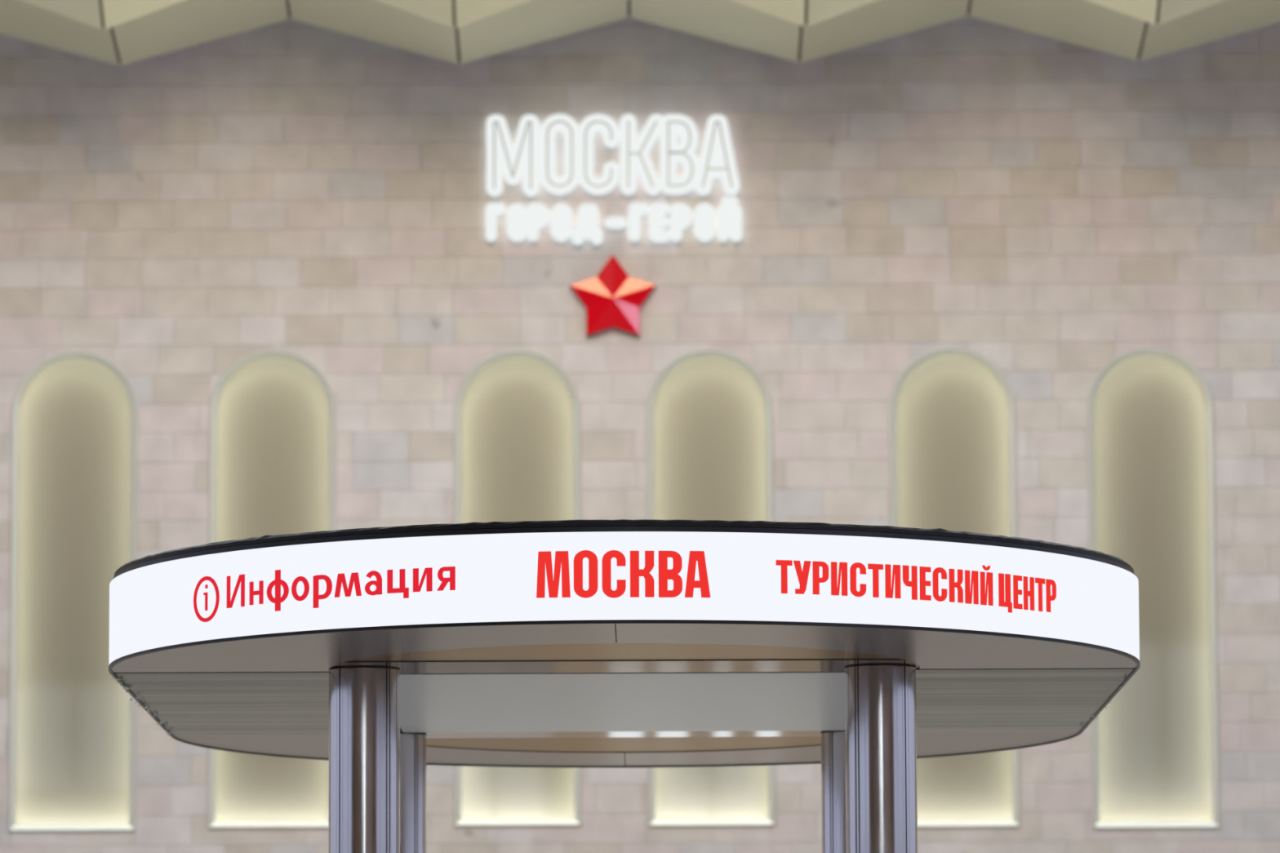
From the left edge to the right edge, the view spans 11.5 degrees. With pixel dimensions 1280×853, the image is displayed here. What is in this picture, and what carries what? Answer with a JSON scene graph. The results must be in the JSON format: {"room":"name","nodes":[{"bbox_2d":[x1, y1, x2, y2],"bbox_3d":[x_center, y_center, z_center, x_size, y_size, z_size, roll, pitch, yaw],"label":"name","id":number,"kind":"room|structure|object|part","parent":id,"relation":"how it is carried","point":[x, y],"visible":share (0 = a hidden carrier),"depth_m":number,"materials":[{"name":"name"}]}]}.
{"room":"train station hall","nodes":[
{"label":"train station hall","id":0,"kind":"room"},
{"bbox_2d":[0,14,1279,852],"bbox_3d":[-0.004,-0.950,40.740,32.000,14.300,0.601,0,-7,0],"label":"wall","id":1,"kind":"structure","parent":0,"point":[1047,210],"depth_m":40.44,"materials":[{"name":"stone"}]},
{"bbox_2d":[8,350,137,831],"bbox_3d":[-3.592,1.043,40.254,0.800,3.060,0.170,0,-7,0],"label":"wall niche","id":2,"kind":"object","parent":1,"relation":"attached to","point":[73,743],"visible":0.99,"depth_m":40.30,"materials":[{"name":"beige paint"}]},
{"bbox_2d":[208,349,335,827],"bbox_3d":[-2.333,1.029,40.255,0.800,3.048,0.170,0,-7,0],"label":"wall niche","id":3,"kind":"object","parent":1,"relation":"attached to","point":[273,411],"visible":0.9,"depth_m":40.38,"materials":[{"name":"beige paint"}]},
{"bbox_2d":[485,203,506,241],"bbox_3d":[-0.922,-1.301,40.445,0.130,0.247,0.079,0,-7,0],"label":"letter","id":4,"kind":"object","parent":1,"relation":"attached to","point":[491,209],"depth_m":40.41,"materials":[{"name":"white plastic"}]},
{"bbox_2d":[486,114,538,196],"bbox_3d":[-0.814,-1.729,40.497,0.339,0.532,0.083,0,-7,0],"label":"letter","id":5,"kind":"object","parent":1,"relation":"attached to","point":[522,158],"depth_m":40.46,"materials":[{"name":"white plastic"}]},
{"bbox_2d":[506,203,527,240],"bbox_3d":[-0.783,-1.301,40.445,0.134,0.243,0.079,0,-7,0],"label":"letter","id":6,"kind":"object","parent":1,"relation":"attached to","point":[517,213],"depth_m":40.41,"materials":[{"name":"white plastic"}]},
{"bbox_2d":[454,349,581,826],"bbox_3d":[-0.776,1.023,40.255,0.800,3.035,0.170,0,-7,0],"label":"wall niche","id":7,"kind":"object","parent":1,"relation":"attached to","point":[517,411],"visible":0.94,"depth_m":40.39,"materials":[{"name":"beige paint"}]},
{"bbox_2d":[527,203,548,241],"bbox_3d":[-0.650,-1.301,40.445,0.137,0.246,0.079,0,-7,0],"label":"letter","id":8,"kind":"object","parent":1,"relation":"attached to","point":[537,213],"depth_m":40.41,"materials":[{"name":"white plastic"}]},
{"bbox_2d":[539,114,578,194],"bbox_3d":[-0.514,-1.738,40.498,0.262,0.519,0.083,0,-7,0],"label":"letter","id":9,"kind":"object","parent":1,"relation":"attached to","point":[548,180],"depth_m":40.46,"materials":[{"name":"white plastic"}]},
{"bbox_2d":[551,203,572,240],"bbox_3d":[-0.502,-1.301,40.445,0.135,0.243,0.079,0,-7,0],"label":"letter","id":10,"kind":"object","parent":1,"relation":"attached to","point":[561,213],"depth_m":40.41,"materials":[{"name":"white plastic"}]},
{"bbox_2d":[572,204,602,244],"bbox_3d":[-0.337,-1.288,40.443,0.194,0.264,0.079,0,-7,0],"label":"letter","id":11,"kind":"object","parent":1,"relation":"attached to","point":[587,226],"depth_m":40.40,"materials":[{"name":"white plastic"}]},
{"bbox_2d":[578,114,619,194],"bbox_3d":[-0.266,-1.738,40.498,0.271,0.523,0.083,0,-7,0],"label":"letter","id":12,"kind":"object","parent":1,"relation":"attached to","point":[609,128],"depth_m":40.46,"materials":[{"name":"white plastic"}]},
{"bbox_2d":[569,254,656,336],"bbox_3d":[-0.172,-0.839,40.380,0.553,0.526,0.095,0,-7,0],"label":"star","id":13,"kind":"object","parent":1,"relation":"attached to","point":[612,299],"visible":1,"depth_m":40.35,"materials":[{"name":"red ceramic"}]},
{"bbox_2d":[604,217,626,228],"bbox_3d":[-0.156,-1.299,40.444,0.138,0.071,0.079,0,-7,0],"label":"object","id":14,"kind":"object","parent":1,"relation":"attached to","point":[611,222],"depth_m":40.41,"materials":[{"name":"white plastic"}]},
{"bbox_2d":[628,203,648,241],"bbox_3d":[-0.007,-1.301,40.445,0.130,0.247,0.079,0,-7,0],"label":"letter","id":15,"kind":"object","parent":1,"relation":"attached to","point":[635,210],"depth_m":40.41,"materials":[{"name":"white plastic"}]},
{"bbox_2d":[620,114,662,195],"bbox_3d":[0.015,-1.736,40.498,0.285,0.528,0.083,0,-7,0],"label":"letter","id":16,"kind":"object","parent":1,"relation":"attached to","point":[634,154],"depth_m":40.46,"materials":[{"name":"white plastic"}]},
{"bbox_2d":[649,203,670,241],"bbox_3d":[0.128,-1.301,40.445,0.135,0.247,0.079,0,-7,0],"label":"letter","id":17,"kind":"object","parent":1,"relation":"attached to","point":[656,221],"depth_m":40.41,"materials":[{"name":"white plastic"}]},
{"bbox_2d":[660,114,699,194],"bbox_3d":[0.256,-1.738,40.498,0.256,0.515,0.083,0,-7,0],"label":"letter","id":18,"kind":"object","parent":1,"relation":"attached to","point":[671,153],"depth_m":40.46,"materials":[{"name":"white plastic"}]},
{"bbox_2d":[671,203,692,241],"bbox_3d":[0.265,-1.301,40.444,0.137,0.246,0.079,0,-7,0],"label":"letter","id":19,"kind":"object","parent":1,"relation":"attached to","point":[681,213],"depth_m":40.41,"materials":[{"name":"white plastic"}]},
{"bbox_2d":[693,203,715,240],"bbox_3d":[0.413,-1.301,40.444,0.135,0.243,0.079,0,-7,0],"label":"letter","id":20,"kind":"object","parent":1,"relation":"attached to","point":[704,213],"depth_m":40.41,"materials":[{"name":"white plastic"}]},
{"bbox_2d":[646,348,774,826],"bbox_3d":[0.447,1.021,40.254,0.800,3.040,0.170,0,-7,0],"label":"wall niche","id":21,"kind":"object","parent":1,"relation":"attached to","point":[709,411],"visible":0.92,"depth_m":40.39,"materials":[{"name":"beige paint"}]},
{"bbox_2d":[694,115,739,195],"bbox_3d":[0.493,-1.733,40.497,0.287,0.523,0.083,0,-7,0],"label":"letter","id":22,"kind":"object","parent":1,"relation":"attached to","point":[717,141],"depth_m":40.46,"materials":[{"name":"white plastic"}]},
{"bbox_2d":[717,196,742,241],"bbox_3d":[0.572,-1.322,40.447,0.156,0.290,0.079,0,-7,0],"label":"letter","id":23,"kind":"object","parent":1,"relation":"attached to","point":[729,224],"depth_m":40.41,"materials":[{"name":"white plastic"}]},
{"bbox_2d":[888,346,1019,826],"bbox_3d":[1.992,1.020,40.254,0.800,3.056,0.170,0,-7,0],"label":"wall niche","id":24,"kind":"object","parent":1,"relation":"attached to","point":[952,417],"visible":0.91,"depth_m":40.38,"materials":[{"name":"beige paint"}]},
{"bbox_2d":[1087,346,1219,828],"bbox_3d":[3.253,1.024,40.252,0.800,3.063,0.170,0,-7,0],"label":"wall niche","id":25,"kind":"object","parent":1,"relation":"attached to","point":[1155,747],"visible":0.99,"depth_m":40.31,"materials":[{"name":"beige paint"}]},
{"bbox_2d":[0,0,1279,65],"bbox_3d":[-0.036,-8.307,18.150,32.000,6.411,45.930,0,-7,0],"label":"ceiling","id":26,"kind":"structure","parent":0,"point":[115,32],"depth_m":40.16,"materials":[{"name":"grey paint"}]},
{"bbox_3d":[-3.871,-2.639,39.989,1.066,0.517,1.180,0,-7,0],"label":"panel","id":27,"kind":"part","parent":26,"relation":"part of","materials":[{"name":"paint"}]},
{"bbox_3d":[-3.837,-2.946,38.601,1.059,0.934,0.750,0,-7,0],"label":"panel","id":28,"kind":"part","parent":26,"relation":"part of","materials":[{"name":"paint"}]},
{"bbox_3d":[-2.759,-2.951,38.601,1.059,0.934,0.750,0,-7,0],"label":"panel","id":29,"kind":"part","parent":26,"relation":"part of","materials":[{"name":"paint"}]},
{"bbox_3d":[-2.785,-2.644,39.989,1.066,0.517,1.180,0,-7,0],"label":"panel","id":30,"kind":"part","parent":26,"relation":"part of","materials":[{"name":"paint"}]},
{"bbox_3d":[-1.699,-2.649,39.989,1.066,0.517,1.180,0,-7,0],"label":"panel","id":31,"kind":"part","parent":26,"relation":"part of","materials":[{"name":"paint"}]},
{"bbox_3d":[-1.680,-2.955,38.601,1.059,0.934,0.750,0,-7,0],"label":"panel","id":32,"kind":"part","parent":26,"relation":"part of","materials":[{"name":"paint"}]},
{"bbox_3d":[-0.601,-2.960,38.601,1.059,0.934,0.750,0,-7,0],"label":"panel","id":33,"kind":"part","parent":26,"relation":"part of","materials":[{"name":"paint"}]},
{"bbox_3d":[-0.613,-2.654,39.989,1.066,0.517,1.180,0,-7,0],"label":"panel","id":34,"kind":"part","parent":26,"relation":"part of","materials":[{"name":"paint"}]},
{"bbox_3d":[0.473,-2.658,39.989,1.066,0.517,1.180,0,-7,0],"label":"panel","id":35,"kind":"part","parent":26,"relation":"part of","materials":[{"name":"paint"}]},
{"bbox_3d":[0.477,-2.965,38.601,1.059,0.934,0.750,0,-7,0],"label":"panel","id":36,"kind":"part","parent":26,"relation":"part of","materials":[{"name":"paint"}]},
{"bbox_3d":[1.556,-2.970,38.601,1.059,0.934,0.750,0,-7,0],"label":"panel","id":37,"kind":"part","parent":26,"relation":"part of","materials":[{"name":"paint"}]},
{"bbox_3d":[1.559,-2.663,39.989,1.066,0.517,1.180,0,-7,0],"label":"panel","id":38,"kind":"part","parent":26,"relation":"part of","materials":[{"name":"paint"}]},
{"bbox_3d":[2.645,-2.668,39.989,1.066,0.517,1.180,0,-7,0],"label":"panel","id":39,"kind":"part","parent":26,"relation":"part of","materials":[{"name":"paint"}]},
{"bbox_3d":[2.635,-2.974,38.601,1.059,0.934,0.750,0,-7,0],"label":"panel","id":40,"kind":"part","parent":26,"relation":"part of","materials":[{"name":"paint"}]},
{"bbox_3d":[3.714,-2.979,38.601,1.059,0.934,0.750,0,-7,0],"label":"panel","id":41,"kind":"part","parent":26,"relation":"part of","materials":[{"name":"paint"}]},
{"bbox_3d":[3.731,-2.672,39.989,1.066,0.517,1.180,0,-7,0],"label":"panel","id":42,"kind":"part","parent":26,"relation":"part of","materials":[{"name":"paint"}]},
{"bbox_3d":[0.015,3.409,17.007,32.000,0.300,46.600,0,-7,0],"label":"floor","id":43,"kind":"structure","parent":0,"visible":0},
{"bbox_2d":[108,519,1140,852],"bbox_3d":[-0.045,2.193,21.196,3.278,3.164,5.853,0,-7,0],"label":"canopy","id":44,"kind":"object","parent":43,"relation":"on","point":[863,653],"visible":1,"depth_m":19.56,"materials":[{"name":"white plastic"}]},
{"bbox_3d":[-1.260,0.939,21.364,0.822,0.006,2.566,0,-7,0],"label":"soffit panel","id":45,"kind":"part","parent":44,"relation":"part of","materials":[{"name":"silver metal"}]},
{"bbox_3d":[-0.866,0.672,19.272,0.953,0.006,2.277,7,-10,-44],"label":"soffit panel","id":46,"kind":"part","parent":44,"relation":"part of","materials":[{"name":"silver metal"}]},
{"bbox_3d":[-0.859,1.199,23.441,0.957,0.006,2.286,-7,-10,44],"label":"soffit panel","id":47,"kind":"part","parent":44,"relation":"part of","materials":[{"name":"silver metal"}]},
{"bbox_3d":[-0.048,1.099,22.686,1.600,0.006,0.290,0,-7,0],"label":"cross beam panel","id":48,"kind":"part","parent":44,"relation":"part of","materials":[{"name":"metal"}]},
{"bbox_3d":[-0.049,0.933,21.358,1.590,0.006,2.366,0,-7,0],"label":"ceiling panel","id":49,"kind":"part","parent":44,"relation":"part of","materials":[{"name":"white"}]},
{"bbox_3d":[-0.050,0.665,21.389,3.236,0.020,5.828,0,-7,0],"label":"trim","id":50,"kind":"part","parent":44,"relation":"part of","materials":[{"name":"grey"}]},
{"bbox_3d":[-0.048,1.149,23.104,1.862,0.006,0.931,0,-7,0],"label":"bronze soffit panel","id":51,"kind":"part","parent":44,"relation":"part of","materials":[{"name":"beige metal"}]},
{"bbox_3d":[-0.049,0.935,21.355,3.259,0.010,5.851,0,-7,0],"label":"trim","id":52,"kind":"part","parent":44,"relation":"part of","materials":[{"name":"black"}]},
{"bbox_3d":[-0.050,0.708,19.608,1.862,0.006,0.931,0,-7,0],"label":"bronze soffit panel","id":53,"kind":"part","parent":44,"relation":"part of","materials":[{"name":"beige metal"}]},
{"bbox_3d":[-0.049,0.756,19.970,1.850,0.006,0.428,0,-7,0],"label":"cross beam panel","id":54,"kind":"part","parent":44,"relation":"part of","materials":[{"name":"grey metal"}]},
{"bbox_3d":[0.757,1.192,23.443,2.299,0.006,0.964,-7,-10,44],"label":"soffit panel","id":55,"kind":"part","parent":44,"relation":"part of","materials":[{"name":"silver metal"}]},
{"bbox_3d":[0.750,0.664,19.267,2.308,0.006,0.968,7,-10,-44],"label":"soffit panel","id":56,"kind":"part","parent":44,"relation":"part of","materials":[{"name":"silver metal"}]},
{"bbox_3d":[1.162,0.929,21.364,0.822,0.006,2.566,0,-7,0],"label":"soffit panel","id":57,"kind":"part","parent":44,"relation":"part of","materials":[{"name":"silver metal"}]}
]}

